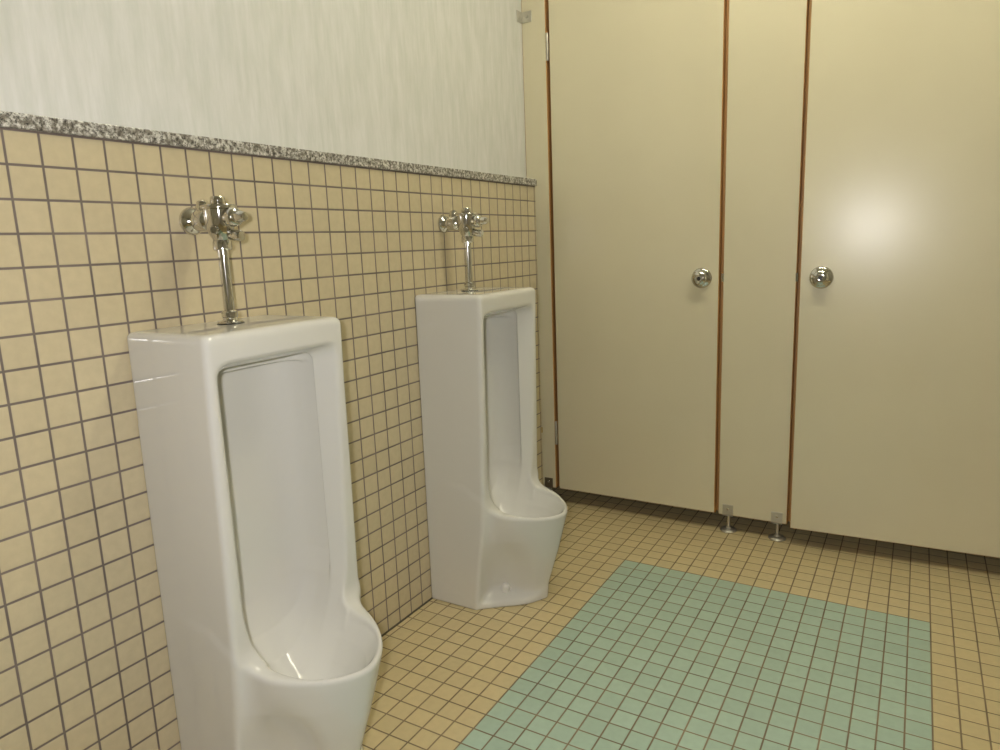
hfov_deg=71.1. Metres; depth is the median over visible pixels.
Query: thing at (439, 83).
wall
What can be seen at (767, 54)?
partition panel
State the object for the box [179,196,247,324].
valve
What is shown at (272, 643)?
urinal
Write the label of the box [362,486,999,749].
floor
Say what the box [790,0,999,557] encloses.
door
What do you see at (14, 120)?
trim
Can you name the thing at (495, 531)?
urinal
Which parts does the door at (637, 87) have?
knob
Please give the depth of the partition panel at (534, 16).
2.54 m
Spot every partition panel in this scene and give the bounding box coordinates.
[516,0,558,490]
[716,0,810,541]
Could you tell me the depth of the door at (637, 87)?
2.39 m
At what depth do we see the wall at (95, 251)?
1.22 m
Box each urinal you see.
[127,315,382,749]
[415,287,567,609]
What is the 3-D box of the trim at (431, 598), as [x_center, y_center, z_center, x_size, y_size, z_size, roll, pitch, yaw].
[-0.700,0.820,1.191,0.004,0.004,3.406,4,12,30]
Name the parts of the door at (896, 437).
knob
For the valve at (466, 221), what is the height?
0.227 m
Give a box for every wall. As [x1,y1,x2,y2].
[0,0,549,488]
[0,127,542,749]
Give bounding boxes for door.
[545,0,726,512]
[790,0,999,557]
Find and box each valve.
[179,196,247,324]
[438,208,488,290]
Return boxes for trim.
[0,110,536,185]
[381,597,432,636]

